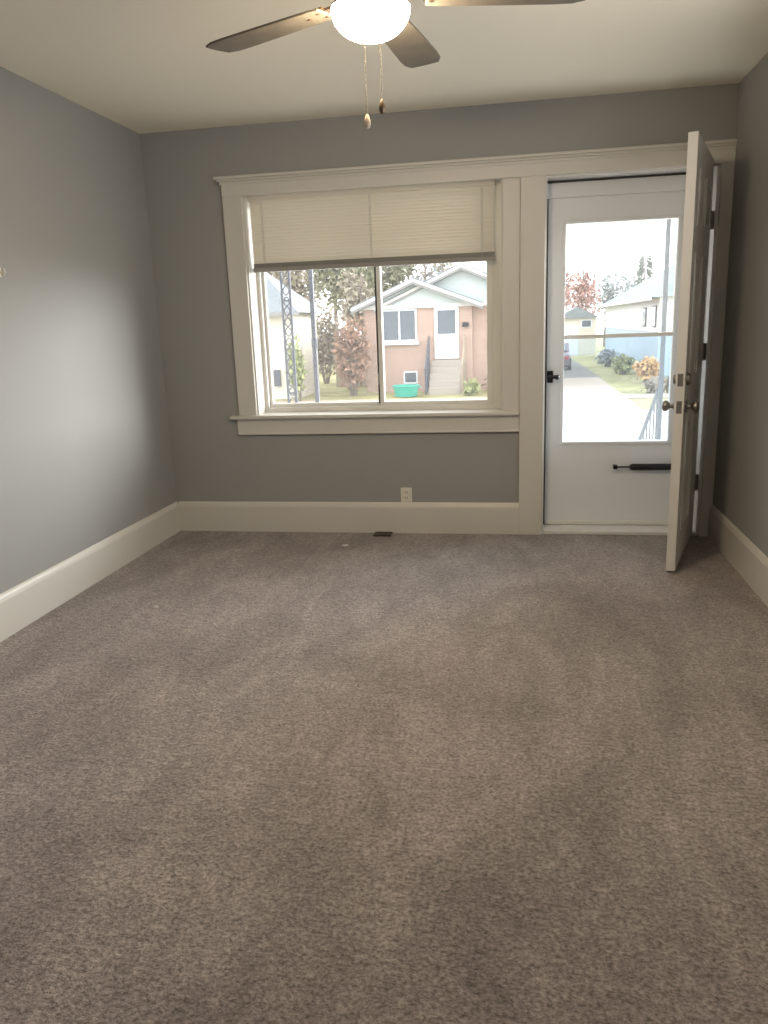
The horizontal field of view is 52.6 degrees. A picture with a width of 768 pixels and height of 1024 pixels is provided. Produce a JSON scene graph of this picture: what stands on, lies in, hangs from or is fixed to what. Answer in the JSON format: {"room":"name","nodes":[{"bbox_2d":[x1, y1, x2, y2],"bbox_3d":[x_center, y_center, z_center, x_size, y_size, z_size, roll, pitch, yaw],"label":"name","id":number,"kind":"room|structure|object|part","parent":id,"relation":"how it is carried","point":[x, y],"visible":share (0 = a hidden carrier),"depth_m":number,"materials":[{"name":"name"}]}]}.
{"room":"empty living room","nodes":[
{"label":"empty living room","id":0,"kind":"room"},
{"bbox_2d":[0,67,175,593],"bbox_3d":[-2.030,-0.296,1.818,0.150,2.430,6.450,0,14,10],"label":"wall","id":1,"kind":"structure","parent":0,"point":[86,454],"depth_m":3.92,"materials":[{"name":"grey paint"}]},
{"bbox_2d":[0,268,5,276],"bbox_3d":[-1.654,-1.038,3.359,0.045,0.042,0.048,0,14,10],"label":"wall hook","id":2,"kind":"object","parent":1,"relation":"attached to","point":[1,272],"visible":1,"depth_m":3.36,"materials":[{"name":"beige plastic"}]},
{"bbox_2d":[0,501,180,641],"bbox_3d":[-1.894,0.772,2.137,0.018,0.196,6.300,0,14,10],"label":"baseboard","id":3,"kind":"structure","parent":1,"relation":"attached to","point":[21,605],"depth_m":3.98,"materials":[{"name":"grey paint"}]},
{"bbox_2d":[0,531,767,1023],"bbox_3d":[-0.247,0.928,1.916,3.641,0.120,6.665,0,14,10],"label":"floor","id":4,"kind":"structure","parent":0,"point":[400,778],"depth_m":2.21,"materials":[{"name":"carpet"}]},
{"bbox_2d":[373,532,392,536],"bbox_3d":[-0.005,0.139,4.869,0.110,0.010,0.080,0,14,10],"label":"floor vent","id":5,"kind":"object","parent":4,"relation":"in","point":[376,534],"visible":1,"depth_m":4.85,"materials":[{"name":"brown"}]},
{"bbox_2d":[0,0,767,133],"bbox_3d":[-0.338,-1.550,1.318,3.641,0.120,6.665,0,14,10],"label":"ceiling","id":6,"kind":"structure","parent":0,"point":[143,66],"depth_m":3.42,"materials":[{"name":"white paint"}]},
{"bbox_2d":[206,0,584,128],"bbox_3d":[-0.014,-1.385,2.183,1.180,0.626,1.170,0,14,10],"label":"ceiling fan","id":7,"kind":"object","parent":6,"relation":"hanging from","point":[360,21],"visible":1,"depth_m":2.20,"materials":[{"name":"brown metal"}]},
{"bbox_3d":[-0.352,-1.464,2.369,0.459,0.018,0.132,8,17,35],"label":"blade","id":8,"kind":"part","parent":7,"relation":"part of","materials":[{"name":"brown wood"}]},
{"bbox_3d":[-0.051,-1.230,2.086,0.004,0.302,0.009,0,14,10],"label":"pull chain","id":9,"kind":"part","parent":7,"relation":"part of","materials":[{"name":"gold metal"}]},
{"bbox_3d":[-0.036,-1.359,2.166,0.220,0.078,0.220,0,14,10],"label":"lamp shade","id":10,"kind":"part","parent":7,"relation":"part of","materials":[{"name":"white glass"}]},
{"bbox_3d":[-0.010,-1.248,2.079,0.004,0.267,0.009,0,14,10],"label":"pull chain","id":11,"kind":"part","parent":7,"relation":"part of","materials":[{"name":"gold metal"}]},
{"bbox_3d":[0.076,-1.512,2.506,0.132,0.018,0.459,2,14,17],"label":"blade","id":12,"kind":"part","parent":7,"relation":"part of","materials":[{"name":"brown wood"}]},
{"bbox_3d":[0.346,-1.437,2.152,0.459,0.018,0.132,-2,14,0],"label":"blade","id":13,"kind":"part","parent":7,"relation":"part of","materials":[{"name":"brown wood"}]},
{"bbox_2d":[140,83,738,503],"bbox_3d":[0.257,-1.076,4.701,3.641,2.430,0.215,0,14,10],"label":"wall","id":14,"kind":"structure","parent":0,"point":[211,461],"depth_m":4.70,"materials":[{"name":"grey paint"}]},
{"bbox_2d":[178,501,518,533],"bbox_3d":[-0.262,0.033,4.947,2.210,0.196,0.018,0,14,10],"label":"baseboard","id":15,"kind":"structure","parent":14,"relation":"attached to","point":[348,517],"depth_m":4.93,"materials":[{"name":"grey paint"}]},
{"bbox_2d":[222,177,519,434],"bbox_3d":[-0.087,-1.203,4.700,1.791,1.436,0.255,0,14,10],"label":"window","id":16,"kind":"structure","parent":14,"relation":"in","point":[259,414],"depth_m":4.72,"materials":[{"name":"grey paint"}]},
{"bbox_3d":[-0.876,-1.235,4.741,0.117,1.289,0.020,0,14,10],"label":"casing","id":17,"kind":"part","parent":16,"relation":"part of","materials":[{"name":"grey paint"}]},
{"bbox_3d":[-0.383,-1.284,4.841,0.755,1.242,0.028,0,14,10],"label":"sash","id":18,"kind":"part","parent":16,"relation":"part of","materials":[{"name":"white plastic"}]},
{"bbox_2d":[248,179,494,272],"bbox_3d":[-0.082,-1.673,4.572,1.460,0.439,0.045,0,14,10],"label":"window blind","id":19,"kind":"object","parent":16,"relation":"attached to","point":[450,222],"visible":0.95,"depth_m":4.56,"materials":[{"name":"beige fabric"}]},
{"bbox_3d":[-0.729,-1.667,4.676,0.010,0.400,0.002,0,14,10],"label":"ladder cord","id":20,"kind":"part","parent":19,"relation":"part of","materials":[{"name":"beige fabric"}]},
{"bbox_3d":[-0.079,-1.663,4.562,0.010,0.400,0.002,0,14,10],"label":"ladder cord","id":21,"kind":"part","parent":19,"relation":"part of","materials":[{"name":"beige fabric"}]},
{"bbox_3d":[-0.075,-1.483,4.617,1.460,0.048,0.034,0,14,10],"label":"rail","id":22,"kind":"part","parent":19,"relation":"part of","materials":[{"name":"grey"}]},
{"bbox_3d":[0.561,-1.659,4.449,0.010,0.400,0.002,0,14,10],"label":"ladder cord","id":23,"kind":"part","parent":19,"relation":"part of","materials":[{"name":"beige fabric"}]},
{"bbox_3d":[-0.072,-0.607,4.808,1.791,0.021,0.185,0,14,10],"label":"sill","id":24,"kind":"part","parent":16,"relation":"part of","materials":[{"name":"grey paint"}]},
{"bbox_3d":[0.303,-1.273,4.692,0.700,1.242,0.026,0,14,10],"label":"sash","id":25,"kind":"part","parent":16,"relation":"part of","materials":[{"name":"white plastic"}]},
{"bbox_3d":[0.730,-1.226,4.460,0.098,1.289,0.014,0,14,10],"label":"casing","id":26,"kind":"part","parent":16,"relation":"part of","materials":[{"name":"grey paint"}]},
{"bbox_2d":[401,488,411,501],"bbox_3d":[0.139,-0.106,4.845,0.070,0.093,0.010,0,14,10],"label":"wall outlet","id":27,"kind":"object","parent":14,"relation":"attached to","point":[406,493],"visible":1,"depth_m":4.84,"materials":[{"name":"beige plastic"}]},
{"bbox_2d":[213,139,737,196],"bbox_3d":[0.426,-1.904,4.330,2.889,0.111,0.044,0,14,10],"label":"trim","id":28,"kind":"structure","parent":14,"relation":"attached to","point":[722,151],"depth_m":4.32,"materials":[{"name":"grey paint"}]},
{"bbox_2d":[519,175,545,534],"bbox_3d":[0.860,-0.857,4.523,0.138,2.045,0.024,0,14,10],"label":"trim","id":29,"kind":"structure","parent":14,"relation":"attached to","point":[532,188],"depth_m":4.50,"materials":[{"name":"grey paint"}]},
{"bbox_2d":[542,164,720,535],"bbox_3d":[1.396,-0.881,4.541,0.913,2.046,0.225,0,14,10],"label":"door","id":30,"kind":"structure","parent":14,"relation":"in","point":[590,487],"depth_m":4.63,"materials":[{"name":"white paint"}]},
{"bbox_3d":[1.012,-0.806,4.641,0.071,0.070,0.070,0,14,10],"label":"handle","id":31,"kind":"part","parent":30,"relation":"part of","materials":[{"name":"black metal"}]},
{"bbox_3d":[1.370,-1.838,4.386,0.887,0.090,0.077,0,14,10],"label":"header panel","id":32,"kind":"part","parent":30,"relation":"part of","materials":[{"name":"white wood"}]},
{"bbox_3d":[1.374,-1.038,4.570,0.613,0.022,0.022,0,14,10],"label":"meeting rail","id":33,"kind":"part","parent":30,"relation":"part of","materials":[{"name":"white plastic"}]},
{"bbox_3d":[1.371,-1.039,4.552,0.649,1.294,0.008,0,14,10],"label":"glass moulding","id":34,"kind":"part","parent":30,"relation":"part of","materials":[{"name":"white wood"}]},
{"bbox_2d":[662,131,713,570],"bbox_3d":[1.582,-0.791,4.063,0.174,2.054,0.817,4,15,23],"label":"door","id":35,"kind":"structure","parent":14,"relation":"in","point":[698,213],"depth_m":3.82,"materials":[{"name":"white paint"}]},
{"bbox_3d":[1.403,-0.523,3.829,0.065,0.062,0.062,5,15,27],"label":"knob","id":36,"kind":"part","parent":35,"relation":"part of","materials":[{"name":"brown metal"}]},
{"bbox_3d":[1.424,-0.505,3.751,0.025,0.060,0.003,5,15,27],"label":"latch plate","id":37,"kind":"part","parent":35,"relation":"part of","materials":[{"name":"brown metal"}]},
{"bbox_3d":[1.419,-0.631,3.720,0.025,0.060,0.003,5,15,27],"label":"latch plate","id":38,"kind":"part","parent":35,"relation":"part of","materials":[{"name":"brown metal"}]},
{"bbox_3d":[1.548,-0.228,4.043,0.056,0.600,0.250,5,15,27],"label":"panel moulding","id":39,"kind":"part","parent":35,"relation":"part of","materials":[{"name":"white paint"}]},
{"bbox_3d":[1.500,-0.515,3.780,0.065,0.062,0.062,5,15,27],"label":"knob","id":40,"kind":"part","parent":35,"relation":"part of","materials":[{"name":"brown metal"}]},
{"bbox_3d":[1.693,-0.300,4.318,0.056,0.600,0.250,5,15,27],"label":"panel moulding","id":41,"kind":"part","parent":35,"relation":"part of","materials":[{"name":"white paint"}]},
{"bbox_3d":[1.520,-0.976,3.862,0.056,0.580,0.250,5,15,27],"label":"panel moulding","id":42,"kind":"part","parent":35,"relation":"part of","materials":[{"name":"white paint"}]},
{"bbox_3d":[1.501,-1.496,3.736,0.056,0.250,0.250,5,15,27],"label":"panel moulding","id":43,"kind":"part","parent":35,"relation":"part of","materials":[{"name":"white paint"}]},
{"bbox_3d":[1.665,-1.048,4.138,0.056,0.580,0.250,5,15,27],"label":"panel moulding","id":44,"kind":"part","parent":35,"relation":"part of","materials":[{"name":"white paint"}]},
{"bbox_3d":[1.647,-1.568,4.012,0.056,0.250,0.250,5,15,27],"label":"panel moulding","id":45,"kind":"part","parent":35,"relation":"part of","materials":[{"name":"white paint"}]},
{"bbox_2d":[699,162,734,536],"bbox_3d":[1.856,-0.851,4.347,0.064,2.045,0.024,0,14,10],"label":"trim","id":46,"kind":"structure","parent":14,"relation":"attached to","point":[727,169],"depth_m":4.31,"materials":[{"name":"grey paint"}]},
{"bbox_2d":[713,52,767,556],"bbox_3d":[1.408,-0.275,1.210,0.150,2.430,6.450,0,14,10],"label":"wall","id":47,"kind":"structure","parent":0,"point":[740,494],"depth_m":3.83,"materials":[{"name":"grey paint"}]},
{"bbox_2d":[708,505,767,606],"bbox_3d":[1.375,0.796,1.544,0.018,0.196,6.270,0,14,10],"label":"baseboard","id":48,"kind":"structure","parent":47,"relation":"attached to","point":[748,560],"depth_m":3.89,"materials":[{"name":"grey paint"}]},
{"bbox_3d":[1.954,0.248,7.569,1.300,1.090,1.680,0,14,10],"label":"porch steps","id":49,"kind":"structure","parent":0,"visible":0},
{"bbox_2d":[638,388,657,439],"bbox_3d":[2.436,-0.197,7.278,0.040,2.038,1.456,1,14,12],"label":"stair handrail","id":50,"kind":"object","parent":49,"relation":"on","point":[655,398],"visible":0.28,"depth_m":6.79,"materials":[{"name":"grey metal"}]},
{"bbox_3d":[2.264,-0.650,6.449,0.028,0.720,0.024,0,14,10],"label":"rail post","id":51,"kind":"part","parent":50,"relation":"part of","materials":[{"name":"grey metal"}]},
{"label":"outside","id":52,"kind":"structure","parent":0,"visible":0},
{"bbox_2d":[563,377,641,410],"bbox_3d":[7.022,-4.410,28.330,2.800,0.035,12.700,0,14,10],"label":"driveway","id":53,"kind":"structure","parent":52,"point":[590,393],"depth_m":25.83,"materials":[{"name":"concrete"}]},
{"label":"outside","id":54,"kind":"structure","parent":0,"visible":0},
{"bbox_2d":[564,359,600,377],"bbox_3d":[9.677,-7.933,42.511,2.650,0.025,17.000,0,14,10],"label":"gravel drive","id":55,"kind":"structure","parent":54,"point":[577,370],"depth_m":37.77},
{"bbox_2d":[564,341,570,369],"bbox_3d":[8.888,-8.278,41.138,1.830,1.395,4.330,0,14,10],"label":"parked car","id":56,"kind":"object","parent":55,"relation":"on","point":[567,359],"visible":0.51,"depth_m":39.33,"materials":[{"name":"grey"}]},
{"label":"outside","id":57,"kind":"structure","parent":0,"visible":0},
{"bbox_2d":[274,338,668,409],"bbox_3d":[8.945,-12.698,63.059,140.000,0.300,119.685,0,14,10],"label":"ground","id":58,"kind":"structure","parent":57,"point":[623,383],"depth_m":31.23,"materials":[{"name":"green plant"}]},
{"bbox_2d":[267,271,306,286],"bbox_3d":[-8.327,-16.610,60.633,5.677,9.679,5.120,-6,14,-15],"label":"tree","id":59,"kind":"object","parent":58,"relation":"on","point":[270,273],"visible":0.03,"depth_m":58.99,"materials":[{"name":"green plant"}]},
{"bbox_2d":[265,272,324,398],"bbox_3d":[-6.481,-7.173,31.129,7.600,5.050,4.240,0,14,10],"label":"house","id":60,"kind":"structure","parent":58,"relation":"on","point":[300,305],"depth_m":29.42,"materials":[{"name":"beige"}]},
{"bbox_3d":[-6.859,-7.274,28.985,7.600,0.140,0.060,0,14,10],"label":"eave trim","id":61,"kind":"part","parent":60,"relation":"part of","materials":[{"name":"grey"}]},
{"bbox_2d":[274,270,327,316],"bbox_3d":[-5.842,-15.461,56.562,4.279,9.180,4.030,0,14,10],"label":"tree","id":62,"kind":"object","parent":58,"relation":"on","point":[297,285],"visible":0.34,"depth_m":55.63,"materials":[{"name":"green plant"}]},
{"bbox_2d":[316,305,343,383],"bbox_3d":[-2.790,-7.947,36.484,2.287,3.790,2.334,-8,15,-22],"label":"bush","id":63,"kind":"object","parent":58,"relation":"on","point":[324,338],"visible":0.65,"depth_m":36.12,"materials":[{"name":"green plant"}]},
{"bbox_2d":[307,267,369,328],"bbox_3d":[-2.949,-13.554,47.793,4.265,9.374,4.079,0,14,10],"label":"tree","id":64,"kind":"object","parent":58,"relation":"on","point":[327,277],"visible":0.34,"depth_m":47.13,"materials":[{"name":"green plant"}]},
{"bbox_2d":[335,347,366,386],"bbox_3d":[-1.183,-6.449,34.295,1.940,1.780,0.080,0,14,10],"label":"fence","id":65,"kind":"object","parent":58,"relation":"on","point":[338,383],"visible":0.22,"depth_m":34.48,"materials":[{"name":"brown wood"}]},
{"bbox_2d":[331,315,372,395],"bbox_3d":[-1.207,-5.984,29.684,1.603,3.051,1.692,0,14,10],"label":"bush","id":66,"kind":"object","parent":58,"relation":"on","point":[351,354],"visible":1,"depth_m":29.42,"materials":[{"name":"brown plant"}]},
{"bbox_2d":[336,268,374,345],"bbox_3d":[-1.345,-11.449,45.386,3.271,6.308,2.588,-10,16,-30],"label":"tree","id":67,"kind":"object","parent":58,"relation":"on","point":[361,294],"visible":0.64,"depth_m":44.82,"materials":[{"name":"green plant"}]},
{"bbox_2d":[342,267,385,331],"bbox_3d":[-1.798,-17.025,62.530,5.460,9.122,4.785,0,14,10],"label":"tree","id":68,"kind":"object","parent":58,"relation":"on","point":[367,273],"visible":0.09,"depth_m":61.16,"materials":[{"name":"green plant"}]},
{"bbox_2d":[371,265,420,291],"bbox_3d":[0.933,-14.052,50.473,3.481,8.816,4.000,4,15,24],"label":"tree","id":69,"kind":"object","parent":58,"relation":"on","point":[393,275],"visible":0.34,"depth_m":49.59,"materials":[{"name":"green plant"}]},
{"bbox_2d":[391,384,420,396],"bbox_3d":[0.819,-4.480,28.739,0.994,0.420,0.994,-11,16,-34],"label":"plastic tub","id":70,"kind":"object","parent":58,"relation":"on","point":[401,390],"visible":1,"depth_m":28.39,"materials":[{"name":"teal plastic"}]},
{"bbox_2d":[351,263,486,394],"bbox_3d":[3.334,-8.065,33.910,7.711,4.780,11.550,0,14,10],"label":"brick house","id":71,"kind":"structure","parent":58,"relation":"on","point":[435,328],"depth_m":29.93,"materials":[{"name":"pink"}]},
{"bbox_3d":[0.598,-7.244,30.179,1.230,1.090,0.030,0,14,10],"label":"pane","id":72,"kind":"part","parent":71,"relation":"part of","materials":[{"name":"grey glass"}]},
{"bbox_3d":[1.053,-5.299,30.580,0.450,0.370,0.030,0,14,10],"label":"pane","id":73,"kind":"part","parent":71,"relation":"part of","materials":[{"name":"grey glass"}]},
{"bbox_3d":[2.597,-7.894,29.604,7.400,0.140,0.120,0,14,10],"label":"eave trim","id":74,"kind":"part","parent":71,"relation":"part of","materials":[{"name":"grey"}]},
{"bbox_3d":[1.653,-5.590,29.570,0.070,2.127,1.444,0,14,10],"label":"step railing","id":75,"kind":"part","parent":71,"relation":"part of","materials":[{"name":"grey metal"}]},
{"bbox_3d":[2.394,-7.289,29.795,0.680,0.870,0.030,0,14,10],"label":"door glass","id":76,"kind":"part","parent":71,"relation":"part of","materials":[{"name":"grey glass"}]},
{"bbox_3d":[2.415,-6.895,29.931,0.940,1.940,0.070,0,14,10],"label":"door","id":77,"kind":"part","parent":71,"relation":"part of","materials":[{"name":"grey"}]},
{"bbox_3d":[2.997,-5.582,29.332,0.070,2.128,1.443,0,14,10],"label":"step railing","id":78,"kind":"part","parent":71,"relation":"part of","materials":[{"name":"brown wood"}]},
{"bbox_2d":[412,263,449,280],"bbox_3d":[2.674,-12.526,47.980,2.956,6.896,3.093,0,14,10],"label":"tree","id":79,"kind":"object","parent":58,"relation":"on","point":[425,266],"visible":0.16,"depth_m":47.36,"materials":[{"name":"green plant"}]},
{"bbox_2d":[421,263,454,278],"bbox_3d":[4.110,-14.970,56.074,3.933,7.745,3.959,8,17,36],"label":"tree","id":80,"kind":"object","parent":58,"relation":"on","point":[443,264],"visible":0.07,"depth_m":55.28,"materials":[{"name":"green plant"}]},
{"bbox_2d":[462,376,480,395],"bbox_3d":[3.183,-4.556,28.320,0.749,0.821,0.784,0,14,10],"label":"shrub","id":81,"kind":"object","parent":58,"relation":"on","point":[471,388],"visible":0.98,"depth_m":28.19,"materials":[{"name":"green plant"}]},
{"bbox_2d":[565,266,572,310],"bbox_3d":[15.497,-17.556,66.908,1.802,6.879,1.823,-13,17,-38],"label":"tree","id":82,"kind":"object","parent":58,"relation":"on","point":[567,296],"visible":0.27,"depth_m":66.40,"materials":[{"name":"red plant"}]},
{"bbox_2d":[564,307,597,355],"bbox_3d":[13.875,-13.164,56.462,3.000,3.350,4.800,0,14,10],"label":"garage","id":83,"kind":"structure","parent":58,"relation":"on","point":[578,321],"depth_m":54.30,"materials":[{"name":"beige"}]},
{"bbox_3d":[13.002,-12.008,54.578,1.250,2.050,0.050,0,14,10],"label":"door","id":84,"kind":"part","parent":83,"relation":"part of","materials":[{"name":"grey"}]},
{"bbox_3d":[14.097,-13.123,54.128,0.610,0.410,0.030,0,14,10],"label":"pane","id":85,"kind":"part","parent":83,"relation":"part of","materials":[{"name":"grey glass"}]},
{"bbox_2d":[566,267,600,313],"bbox_3d":[16.198,-16.495,62.826,3.010,6.676,2.794,0,14,10],"label":"tree","id":86,"kind":"object","parent":58,"relation":"on","point":[585,287],"visible":0.88,"depth_m":62.36,"materials":[{"name":"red plant"}]},
{"bbox_2d":[594,347,621,366],"bbox_3d":[11.887,-8.249,41.526,1.370,1.122,1.286,-4,14,-7],"label":"shrub","id":87,"kind":"object","parent":58,"relation":"on","point":[605,355],"visible":0.93,"depth_m":41.33,"materials":[{"name":"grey plant"}]},
{"bbox_2d":[592,268,624,346],"bbox_3d":[19.720,-17.939,67.961,3.275,6.824,3.357,0,14,10],"label":"bare tree","id":88,"kind":"object","parent":58,"relation":"on","point":[609,290],"visible":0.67,"depth_m":67.38,"materials":[{"name":"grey plant"}]},
{"bbox_2d":[611,353,635,374],"bbox_3d":[11.039,-6.819,35.752,1.212,1.089,1.249,0,14,10],"label":"shrub","id":89,"kind":"object","parent":58,"relation":"on","point":[624,363],"visible":0.98,"depth_m":35.58,"materials":[{"name":"green plant"}]},
{"bbox_2d":[617,267,636,292],"bbox_3d":[22.131,-18.438,69.521,3.416,6.891,2.431,-9,15,-26],"label":"bare tree","id":90,"kind":"object","parent":58,"relation":"on","point":[627,287],"visible":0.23,"depth_m":68.76,"materials":[{"name":"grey plant"}]},
{"bbox_2d":[599,264,674,377],"bbox_3d":[17.310,-11.092,42.039,8.990,5.850,22.600,0,14,10],"label":"house","id":91,"kind":"structure","parent":58,"relation":"on","point":[638,309],"depth_m":38.45,"materials":[{"name":"white"}]},
{"bbox_3d":[12.069,-9.043,36.058,0.025,0.710,0.760,0,14,10],"label":"pane","id":92,"kind":"part","parent":91,"relation":"part of","materials":[{"name":"grey glass"}]},
{"bbox_3d":[11.591,-8.403,33.374,0.025,0.760,0.760,0,14,10],"label":"pane","id":93,"kind":"part","parent":91,"relation":"part of","materials":[{"name":"grey glass"}]},
{"bbox_2d":[633,252,653,286],"bbox_3d":[21.323,-17.343,63.705,2.734,7.541,2.550,0,14,10],"label":"conifer","id":94,"kind":"object","parent":58,"relation":"on","point":[649,263],"visible":0.23,"depth_m":62.92,"materials":[{"name":"green plant"}]},
{"bbox_2d":[632,356,659,382],"bbox_3d":[10.332,-5.557,30.433,1.213,1.256,1.193,0,14,10],"label":"shrub","id":95,"kind":"object","parent":58,"relation":"on","point":[647,367],"visible":0.95,"depth_m":30.25,"materials":[{"name":"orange plant"}]},
{"bbox_2d":[640,375,668,393],"bbox_3d":[9.486,-4.369,26.738,1.297,0.712,1.056,0,14,10],"label":"shrub","id":96,"kind":"object","parent":58,"relation":"on","point":[653,384],"visible":0.67,"depth_m":26.59,"materials":[{"name":"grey plant"}]},
{"bbox_3d":[0.370,0.436,6.946,5.200,1.130,0.130,0,14,10],"label":"foundation","id":97,"kind":"object","parent":58,"relation":"on","visible":0},
{"bbox_3d":[0.208,0.003,6.014,5.200,0.160,1.763,0,14,10],"label":"floor","id":98,"kind":"structure","parent":97,"relation":"on","visible":0},
{"bbox_2d":[279,271,297,402],"bbox_3d":[-0.816,-1.410,6.715,0.090,2.330,0.018,0,14,10],"label":"porch post","id":99,"kind":"object","parent":98,"relation":"on","point":[283,300],"visible":0.53,"depth_m":6.68,"materials":[{"name":"grey metal"}]},
{"bbox_2d":[308,270,319,402],"bbox_3d":[-0.596,-1.409,6.676,0.090,2.330,0.090,0,14,10],"label":"porch post","id":100,"kind":"object","parent":98,"relation":"on","point":[314,343],"visible":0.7,"depth_m":6.63,"materials":[{"name":"grey metal"}]},
{"bbox_2d":[656,219,670,439],"bbox_3d":[2.221,-1.392,6.178,0.090,2.330,0.090,0,14,10],"label":"porch post","id":101,"kind":"object","parent":98,"relation":"on","point":[668,221],"visible":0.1,"depth_m":6.14,"materials":[{"name":"grey"}]},
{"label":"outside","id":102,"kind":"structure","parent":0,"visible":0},
{"bbox_2d":[274,393,667,402],"bbox_3d":[2.478,-3.863,26.767,140.000,0.030,1.300,0,14,10],"label":"sidewalk","id":103,"kind":"structure","parent":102,"point":[629,396],"depth_m":27.15,"materials":[{"name":"concrete"}]},
{"bbox_2d":[284,334,308,401],"bbox_3d":[-3.121,-5.154,27.911,0.850,2.418,0.816,-10,16,-31],"label":"shrub","id":104,"kind":"object","parent":103,"relation":"on","point":[300,371],"visible":0.62,"depth_m":27.82,"materials":[{"name":"green plant"}]},
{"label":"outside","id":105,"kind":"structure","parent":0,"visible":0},
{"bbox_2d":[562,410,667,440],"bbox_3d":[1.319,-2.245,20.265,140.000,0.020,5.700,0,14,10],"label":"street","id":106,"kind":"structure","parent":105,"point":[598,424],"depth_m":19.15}
]}

